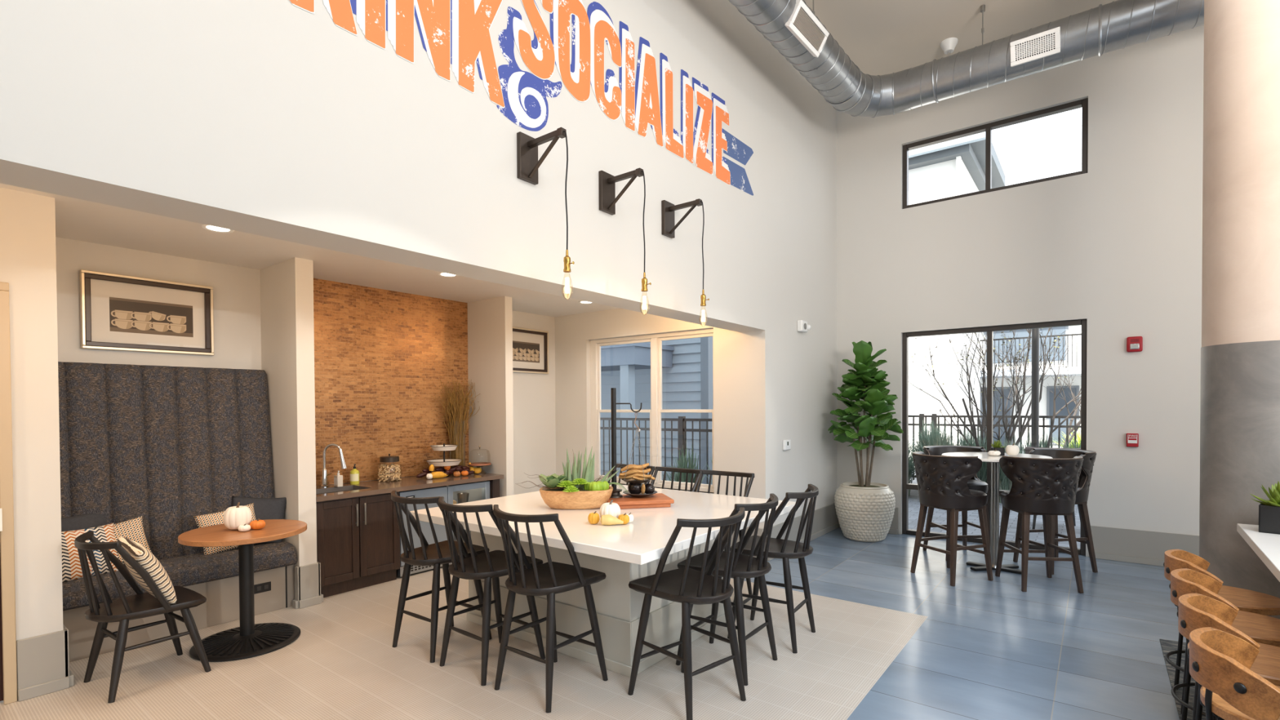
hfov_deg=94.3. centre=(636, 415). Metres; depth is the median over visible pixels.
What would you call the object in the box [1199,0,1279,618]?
column
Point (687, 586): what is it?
counter stool
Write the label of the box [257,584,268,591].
socket
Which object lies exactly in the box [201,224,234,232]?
recessed light
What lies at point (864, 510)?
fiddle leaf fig
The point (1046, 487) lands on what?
bar stool
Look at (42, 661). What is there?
baseboard
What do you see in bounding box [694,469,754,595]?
counter stool
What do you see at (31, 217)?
wall
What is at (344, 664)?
floor
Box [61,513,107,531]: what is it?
throw cushion
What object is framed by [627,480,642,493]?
decorative ball
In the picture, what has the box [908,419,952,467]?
ornamental grass
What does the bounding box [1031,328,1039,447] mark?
lamp post
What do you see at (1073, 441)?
ornamental grass
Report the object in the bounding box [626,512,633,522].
pumpkin
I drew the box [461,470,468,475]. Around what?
pumpkin
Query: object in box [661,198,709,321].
wall sconce
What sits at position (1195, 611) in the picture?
wooden bar stool
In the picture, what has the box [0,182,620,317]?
ceiling
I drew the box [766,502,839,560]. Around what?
baseboard
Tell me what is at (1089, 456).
bar stool
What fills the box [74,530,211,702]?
spindle chair
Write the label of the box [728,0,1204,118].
spiral duct
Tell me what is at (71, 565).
throw cushion
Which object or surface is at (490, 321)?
wall
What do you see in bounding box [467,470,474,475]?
corn
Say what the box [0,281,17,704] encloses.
door
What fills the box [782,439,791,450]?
thermostat
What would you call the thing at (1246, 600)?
wooden bar stool
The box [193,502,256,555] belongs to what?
throw cushion
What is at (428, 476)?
gourd
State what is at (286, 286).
wall
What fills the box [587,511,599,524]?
pumpkin
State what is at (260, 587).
outlet
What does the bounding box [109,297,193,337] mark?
print
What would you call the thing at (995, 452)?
pumpkin
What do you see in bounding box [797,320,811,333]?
emergency light
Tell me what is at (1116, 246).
wall
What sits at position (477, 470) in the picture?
pumpkin
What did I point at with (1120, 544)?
baseboard
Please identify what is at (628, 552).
dining table
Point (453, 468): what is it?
corn
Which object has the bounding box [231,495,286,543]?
throw cushion
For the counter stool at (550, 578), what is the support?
on the floor
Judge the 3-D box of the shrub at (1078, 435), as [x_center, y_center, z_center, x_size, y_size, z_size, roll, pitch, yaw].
[9.850,0.749,12.876,1.735,1.228,1.677,0,1,38]
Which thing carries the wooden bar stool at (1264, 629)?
on the rug
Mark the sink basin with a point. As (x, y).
(346, 487)
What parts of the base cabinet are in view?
door, handle, handle, door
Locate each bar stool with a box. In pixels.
[910,451,993,586]
[922,445,990,560]
[995,455,1084,593]
[1013,448,1097,574]
[1163,549,1279,714]
[1168,568,1279,719]
[1177,593,1279,719]
[1186,626,1279,719]
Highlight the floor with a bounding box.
[0,527,1186,719]
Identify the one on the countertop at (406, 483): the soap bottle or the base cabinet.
the soap bottle
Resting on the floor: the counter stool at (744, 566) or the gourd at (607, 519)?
the counter stool at (744, 566)
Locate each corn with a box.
[416,471,427,477]
[422,468,431,473]
[435,466,444,471]
[445,470,453,474]
[448,466,457,471]
[455,466,462,471]
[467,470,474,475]
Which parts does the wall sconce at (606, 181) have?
arm, cord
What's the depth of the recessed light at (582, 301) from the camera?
6.72 m
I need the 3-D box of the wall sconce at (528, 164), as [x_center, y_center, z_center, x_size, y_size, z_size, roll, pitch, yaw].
[-0.492,-1.131,3.364,0.379,0.988,0.140,0,1,38]
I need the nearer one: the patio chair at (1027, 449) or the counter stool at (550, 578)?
the counter stool at (550, 578)
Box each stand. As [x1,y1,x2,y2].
[466,445,492,474]
[609,387,651,497]
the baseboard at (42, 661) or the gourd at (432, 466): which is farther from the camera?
the gourd at (432, 466)
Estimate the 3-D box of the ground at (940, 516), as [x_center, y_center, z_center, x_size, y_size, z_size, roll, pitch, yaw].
[21.099,1.120,31.590,60.000,0.170,64.250,0,1,38]
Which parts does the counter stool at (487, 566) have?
leg, post, crest rail, leg, seat, leg, post, leg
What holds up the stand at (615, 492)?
on the serving board
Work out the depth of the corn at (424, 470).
6.02 m
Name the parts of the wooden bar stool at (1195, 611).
leg, seat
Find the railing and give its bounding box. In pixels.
[600,416,711,484]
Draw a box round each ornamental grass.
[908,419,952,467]
[908,428,918,457]
[908,441,916,496]
[912,420,967,452]
[948,426,986,446]
[954,430,995,483]
[981,435,1029,502]
[1019,431,1061,453]
[1055,435,1080,448]
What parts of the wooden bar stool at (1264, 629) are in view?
leg, leg, seat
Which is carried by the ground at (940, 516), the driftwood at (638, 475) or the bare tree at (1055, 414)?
the bare tree at (1055, 414)
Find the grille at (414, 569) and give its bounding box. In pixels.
[397,562,452,577]
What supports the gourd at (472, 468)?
on the pumpkin at (477, 470)
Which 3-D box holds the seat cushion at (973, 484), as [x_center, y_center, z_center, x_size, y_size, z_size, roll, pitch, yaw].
[3.343,0.735,6.161,0.490,0.128,0.490,0,1,-2]
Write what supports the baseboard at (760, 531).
attached to the wall at (574, 333)
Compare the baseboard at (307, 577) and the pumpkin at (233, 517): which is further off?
the baseboard at (307, 577)
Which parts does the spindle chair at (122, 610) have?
leg, crest rail, post, leg, post, seat, leg, leg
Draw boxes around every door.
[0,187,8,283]
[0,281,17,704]
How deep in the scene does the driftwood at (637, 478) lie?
4.33 m
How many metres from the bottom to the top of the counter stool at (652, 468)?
1.026 m
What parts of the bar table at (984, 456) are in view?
post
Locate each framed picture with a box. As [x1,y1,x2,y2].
[79,269,213,355]
[512,326,548,373]
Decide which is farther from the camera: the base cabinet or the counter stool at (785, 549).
the base cabinet
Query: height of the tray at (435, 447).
0.049 m
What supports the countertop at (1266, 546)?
on the floor
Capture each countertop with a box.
[315,471,503,502]
[1236,523,1279,582]
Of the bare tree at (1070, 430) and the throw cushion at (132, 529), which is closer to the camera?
the throw cushion at (132, 529)
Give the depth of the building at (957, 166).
14.53 m
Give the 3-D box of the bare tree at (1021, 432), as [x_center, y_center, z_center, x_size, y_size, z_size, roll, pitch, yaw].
[5.955,-0.744,9.878,2.975,4.362,2.440,0,1,-4]
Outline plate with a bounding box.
[622,489,657,497]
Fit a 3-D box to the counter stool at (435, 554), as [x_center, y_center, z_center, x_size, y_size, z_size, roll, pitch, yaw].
[-1.313,1.012,3.934,0.511,1.026,0.543,0,1,36]
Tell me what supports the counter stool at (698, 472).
on the floor
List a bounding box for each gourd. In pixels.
[426,473,432,479]
[429,464,434,471]
[431,471,448,478]
[444,466,450,470]
[468,462,474,471]
[600,514,623,524]
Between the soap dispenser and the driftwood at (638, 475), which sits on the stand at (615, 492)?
the driftwood at (638, 475)
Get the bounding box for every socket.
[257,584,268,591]
[563,249,574,272]
[641,271,651,291]
[700,289,709,306]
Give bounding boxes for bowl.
[515,445,627,509]
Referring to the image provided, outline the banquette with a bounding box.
[57,361,297,662]
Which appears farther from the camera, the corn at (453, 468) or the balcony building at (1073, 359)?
the balcony building at (1073, 359)
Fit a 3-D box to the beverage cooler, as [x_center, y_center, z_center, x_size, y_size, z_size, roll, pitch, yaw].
[-2.067,1.080,6.021,0.575,0.792,1.030,0,1,38]
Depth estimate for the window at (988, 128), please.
6.63 m
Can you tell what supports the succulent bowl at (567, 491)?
on the dining table at (628, 552)
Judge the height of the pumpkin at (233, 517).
0.177 m
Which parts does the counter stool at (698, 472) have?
post, crest rail, post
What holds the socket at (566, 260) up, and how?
attached to the wall sconce at (528, 164)
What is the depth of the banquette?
4.32 m
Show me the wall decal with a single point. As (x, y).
(456, 33)
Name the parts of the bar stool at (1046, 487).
leg, leg, seat frame, leg, leg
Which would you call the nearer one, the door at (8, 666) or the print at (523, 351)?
the door at (8, 666)
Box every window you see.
[590,328,714,493]
[902,97,1088,208]
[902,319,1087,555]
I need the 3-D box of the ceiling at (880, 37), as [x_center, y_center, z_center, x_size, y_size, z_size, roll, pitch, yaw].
[1.823,-3.928,0.192,8.500,0.150,13.050,0,1,38]
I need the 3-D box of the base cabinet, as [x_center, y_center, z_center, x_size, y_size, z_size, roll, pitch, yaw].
[-2.600,1.102,5.289,0.648,0.815,0.740,0,1,38]
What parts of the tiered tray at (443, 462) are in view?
stem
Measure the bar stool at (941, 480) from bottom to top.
1.129 m
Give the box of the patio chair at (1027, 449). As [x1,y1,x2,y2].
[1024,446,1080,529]
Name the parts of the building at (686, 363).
balcony post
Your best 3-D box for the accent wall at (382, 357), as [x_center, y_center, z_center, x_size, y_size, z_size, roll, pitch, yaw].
[-2.513,-0.308,5.961,0.012,1.895,1.970,0,1,38]
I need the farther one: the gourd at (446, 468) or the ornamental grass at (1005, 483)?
the ornamental grass at (1005, 483)
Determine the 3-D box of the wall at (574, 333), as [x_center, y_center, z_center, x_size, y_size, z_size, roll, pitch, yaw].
[0.072,0.092,7.091,2.720,2.755,0.200,0,1,38]
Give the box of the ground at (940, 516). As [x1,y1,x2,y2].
[908,449,1080,548]
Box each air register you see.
[784,0,829,57]
[1009,26,1060,66]
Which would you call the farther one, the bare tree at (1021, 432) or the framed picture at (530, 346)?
the bare tree at (1021, 432)
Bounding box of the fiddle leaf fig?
[827,340,903,542]
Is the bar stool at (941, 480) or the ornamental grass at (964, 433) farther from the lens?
the ornamental grass at (964, 433)
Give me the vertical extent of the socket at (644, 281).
0.122 m
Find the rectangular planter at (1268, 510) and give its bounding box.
[1250,481,1279,534]
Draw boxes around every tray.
[426,443,462,475]
[430,444,457,450]
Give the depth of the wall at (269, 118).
3.10 m
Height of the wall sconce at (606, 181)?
0.988 m
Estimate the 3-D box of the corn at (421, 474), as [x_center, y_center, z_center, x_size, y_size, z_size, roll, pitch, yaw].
[-2.157,0.603,5.980,0.115,0.055,0.046,-1,1,-39]
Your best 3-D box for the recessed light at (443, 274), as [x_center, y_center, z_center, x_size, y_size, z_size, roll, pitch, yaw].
[-1.671,-1.248,5.279,0.176,0.006,0.176,0,1,38]
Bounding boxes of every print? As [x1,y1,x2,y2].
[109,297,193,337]
[512,340,539,363]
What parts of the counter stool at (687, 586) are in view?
leg, post, seat, leg, leg, crest rail, post, leg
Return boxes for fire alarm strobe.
[1126,336,1142,352]
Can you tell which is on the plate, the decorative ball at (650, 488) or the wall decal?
the decorative ball at (650, 488)
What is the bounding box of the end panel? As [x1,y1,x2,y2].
[488,479,499,498]
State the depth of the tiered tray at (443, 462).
6.12 m
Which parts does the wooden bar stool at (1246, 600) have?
leg, leg, seat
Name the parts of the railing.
rail, rail, post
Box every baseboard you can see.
[16,624,74,702]
[292,561,323,608]
[730,526,763,557]
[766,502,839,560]
[839,506,1199,566]
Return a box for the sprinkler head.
[940,37,958,56]
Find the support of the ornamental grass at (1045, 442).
on the ground at (940, 516)
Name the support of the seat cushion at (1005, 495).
on the bar stool at (1046, 487)
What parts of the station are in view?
pull handle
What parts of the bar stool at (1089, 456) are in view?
leg, leg, leg, seat frame, leg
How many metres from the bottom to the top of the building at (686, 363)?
9.030 m
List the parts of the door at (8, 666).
strike plate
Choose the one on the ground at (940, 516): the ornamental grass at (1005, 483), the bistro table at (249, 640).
the ornamental grass at (1005, 483)
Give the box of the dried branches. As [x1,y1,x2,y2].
[435,379,479,471]
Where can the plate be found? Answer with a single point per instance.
(640, 495)
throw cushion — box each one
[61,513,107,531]
[61,523,118,582]
[113,515,151,564]
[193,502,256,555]
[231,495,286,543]
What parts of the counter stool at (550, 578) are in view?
leg, post, crest rail, leg, leg, seat, post, leg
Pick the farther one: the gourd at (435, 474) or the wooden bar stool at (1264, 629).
the gourd at (435, 474)
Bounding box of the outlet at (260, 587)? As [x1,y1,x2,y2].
[253,581,271,594]
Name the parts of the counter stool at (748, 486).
post, crest rail, leg, post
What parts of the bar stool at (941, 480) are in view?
leg, leg, seat frame, leg, leg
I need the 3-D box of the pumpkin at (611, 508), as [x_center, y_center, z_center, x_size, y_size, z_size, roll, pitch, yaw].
[-0.162,0.593,3.685,0.130,0.138,0.130,0,1,38]
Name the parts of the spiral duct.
hanger rod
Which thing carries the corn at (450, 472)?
on the countertop at (406, 483)
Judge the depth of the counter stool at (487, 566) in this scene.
3.52 m
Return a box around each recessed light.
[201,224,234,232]
[437,272,457,277]
[578,300,592,303]
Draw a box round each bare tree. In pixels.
[908,325,1074,448]
[960,329,1080,447]
[1058,365,1080,447]
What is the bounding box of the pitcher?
[457,492,469,503]
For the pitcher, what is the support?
on the beverage cooler
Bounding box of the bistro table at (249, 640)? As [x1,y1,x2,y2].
[177,519,306,662]
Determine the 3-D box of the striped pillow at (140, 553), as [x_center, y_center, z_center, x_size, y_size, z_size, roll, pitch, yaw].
[-2.839,0.902,3.448,0.408,0.408,0.228,0,1,29]
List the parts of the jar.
lid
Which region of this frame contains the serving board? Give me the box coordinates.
[607,493,674,509]
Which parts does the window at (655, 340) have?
sash, sash, sill, sash, sash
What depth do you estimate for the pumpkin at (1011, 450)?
5.59 m
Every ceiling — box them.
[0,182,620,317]
[804,0,1117,75]
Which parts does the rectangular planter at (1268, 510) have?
pot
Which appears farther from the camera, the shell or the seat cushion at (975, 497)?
the seat cushion at (975, 497)
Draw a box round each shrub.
[662,444,708,483]
[1052,427,1080,448]
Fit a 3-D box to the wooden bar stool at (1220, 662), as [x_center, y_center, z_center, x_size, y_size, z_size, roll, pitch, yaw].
[2.051,1.133,1.873,0.452,0.767,0.465,0,1,38]
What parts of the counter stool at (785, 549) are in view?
leg, leg, seat, post, leg, post, crest rail, leg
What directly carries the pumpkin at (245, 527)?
on the bistro table at (249, 640)
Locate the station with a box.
[1126,433,1138,447]
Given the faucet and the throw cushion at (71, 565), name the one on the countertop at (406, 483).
the faucet
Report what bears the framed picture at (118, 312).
attached to the wall at (236, 289)
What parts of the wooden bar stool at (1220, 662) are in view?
seat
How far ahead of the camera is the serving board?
4.21 m
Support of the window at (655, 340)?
in the wall at (574, 333)
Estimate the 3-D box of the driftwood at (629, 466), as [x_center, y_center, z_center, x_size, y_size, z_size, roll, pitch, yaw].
[-0.008,0.383,4.364,0.209,0.062,0.077,0,1,-1]
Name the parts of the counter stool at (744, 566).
leg, leg, post, seat, leg, post, crest rail, leg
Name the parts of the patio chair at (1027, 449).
leg, rail, leg, leg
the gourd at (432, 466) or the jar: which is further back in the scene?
the gourd at (432, 466)
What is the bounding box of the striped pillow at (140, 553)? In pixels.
[117,536,177,604]
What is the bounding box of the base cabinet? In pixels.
[315,489,399,597]
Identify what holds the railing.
on the ground at (940, 516)
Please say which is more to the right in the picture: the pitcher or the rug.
the rug
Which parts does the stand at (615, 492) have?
post, hook arm, chain, chain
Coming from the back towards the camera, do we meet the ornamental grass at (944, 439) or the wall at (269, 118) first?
the ornamental grass at (944, 439)
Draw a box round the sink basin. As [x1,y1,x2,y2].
[315,484,369,493]
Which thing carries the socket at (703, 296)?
attached to the wall sconce at (668, 227)
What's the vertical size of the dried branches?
1.021 m
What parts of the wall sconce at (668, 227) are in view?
arm, cord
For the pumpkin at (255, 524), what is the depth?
3.96 m
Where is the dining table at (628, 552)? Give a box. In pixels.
[409,484,799,677]
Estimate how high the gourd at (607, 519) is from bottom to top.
0.066 m
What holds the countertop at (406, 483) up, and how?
on the base cabinet
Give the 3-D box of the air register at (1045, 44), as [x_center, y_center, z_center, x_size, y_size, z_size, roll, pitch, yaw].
[3.567,-3.288,5.311,0.370,0.204,0.108,0,1,38]
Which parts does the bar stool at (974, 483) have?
leg, leg, leg, leg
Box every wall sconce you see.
[516,127,574,293]
[598,168,651,309]
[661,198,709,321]
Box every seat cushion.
[967,479,988,493]
[968,488,987,505]
[1000,490,1009,504]
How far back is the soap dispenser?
5.37 m
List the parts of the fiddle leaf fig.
stem, stem, stem, stem, stem, stem, stem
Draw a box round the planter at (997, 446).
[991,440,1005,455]
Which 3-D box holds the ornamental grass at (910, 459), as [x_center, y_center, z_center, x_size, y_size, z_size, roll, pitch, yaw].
[4.604,0.906,10.470,1.138,1.039,1.175,-1,1,-40]
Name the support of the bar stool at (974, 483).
on the floor
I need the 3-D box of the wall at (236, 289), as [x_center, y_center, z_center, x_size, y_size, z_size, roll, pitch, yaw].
[-2.637,0.122,5.976,0.200,2.755,5.280,0,1,38]
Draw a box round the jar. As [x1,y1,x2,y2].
[377,453,401,481]
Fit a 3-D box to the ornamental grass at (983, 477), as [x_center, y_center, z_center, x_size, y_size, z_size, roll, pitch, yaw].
[5.800,0.836,10.082,1.202,1.179,1.189,0,1,38]
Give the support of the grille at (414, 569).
attached to the beverage cooler
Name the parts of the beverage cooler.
steel door, glass door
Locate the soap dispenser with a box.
[333,470,342,487]
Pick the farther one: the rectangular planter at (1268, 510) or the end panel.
the end panel
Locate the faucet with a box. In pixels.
[320,443,346,487]
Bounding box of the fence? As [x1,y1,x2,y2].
[908,413,1080,479]
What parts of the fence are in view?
post, post, rail, rail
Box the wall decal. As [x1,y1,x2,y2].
[288,0,753,195]
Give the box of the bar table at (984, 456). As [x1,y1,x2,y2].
[941,452,1053,573]
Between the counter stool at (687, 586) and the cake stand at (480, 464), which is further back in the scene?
the cake stand at (480, 464)
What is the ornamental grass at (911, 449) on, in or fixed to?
on the ground at (940, 516)
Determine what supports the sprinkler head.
attached to the ceiling at (880, 37)
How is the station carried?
attached to the wall at (1116, 246)
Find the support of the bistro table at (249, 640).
on the floor
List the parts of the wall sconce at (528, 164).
arm, cord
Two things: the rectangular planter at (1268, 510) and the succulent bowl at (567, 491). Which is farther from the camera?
the succulent bowl at (567, 491)
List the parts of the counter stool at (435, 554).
leg, post, crest rail, leg, seat, leg, post, leg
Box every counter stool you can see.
[391,490,492,662]
[438,496,545,685]
[493,504,608,712]
[607,463,654,485]
[627,506,746,719]
[650,466,702,492]
[675,493,777,685]
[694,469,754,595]
[727,484,818,653]
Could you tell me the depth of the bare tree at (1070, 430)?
11.49 m
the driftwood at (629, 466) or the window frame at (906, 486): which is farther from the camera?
the window frame at (906, 486)
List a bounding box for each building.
[600,336,713,484]
[908,131,1004,457]
[979,324,1081,448]
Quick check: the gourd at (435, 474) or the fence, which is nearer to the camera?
the gourd at (435, 474)
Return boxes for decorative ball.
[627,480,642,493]
[644,483,654,493]
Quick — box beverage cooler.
[396,480,489,577]
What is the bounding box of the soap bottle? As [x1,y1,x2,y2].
[350,463,359,484]
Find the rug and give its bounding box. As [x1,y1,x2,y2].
[1160,639,1206,719]
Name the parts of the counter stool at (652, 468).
crest rail, post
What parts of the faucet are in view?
spout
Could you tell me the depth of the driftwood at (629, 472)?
4.33 m
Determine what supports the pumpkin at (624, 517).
on the dining table at (628, 552)
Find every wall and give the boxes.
[0,0,836,528]
[7,188,62,664]
[55,236,555,494]
[260,257,316,584]
[313,278,468,486]
[467,296,513,497]
[555,308,740,496]
[836,24,1204,556]
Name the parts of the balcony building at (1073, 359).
pane, pane, balcony railing, pane, pane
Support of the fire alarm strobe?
attached to the wall at (1116, 246)
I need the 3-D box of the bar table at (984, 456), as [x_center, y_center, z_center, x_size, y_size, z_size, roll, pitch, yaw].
[3.421,0.927,5.665,0.904,1.083,0.904,0,1,18]
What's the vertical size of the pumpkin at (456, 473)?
0.064 m
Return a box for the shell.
[640,484,645,493]
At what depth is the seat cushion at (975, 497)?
5.22 m
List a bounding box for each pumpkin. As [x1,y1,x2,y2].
[222,502,251,529]
[238,524,250,531]
[249,518,265,529]
[453,471,460,476]
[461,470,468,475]
[473,466,481,473]
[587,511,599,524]
[599,499,620,518]
[617,512,629,524]
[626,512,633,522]
[987,449,1000,455]
[1005,443,1019,455]
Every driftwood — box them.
[618,473,651,479]
[619,467,650,476]
[621,462,648,471]
[631,475,654,480]

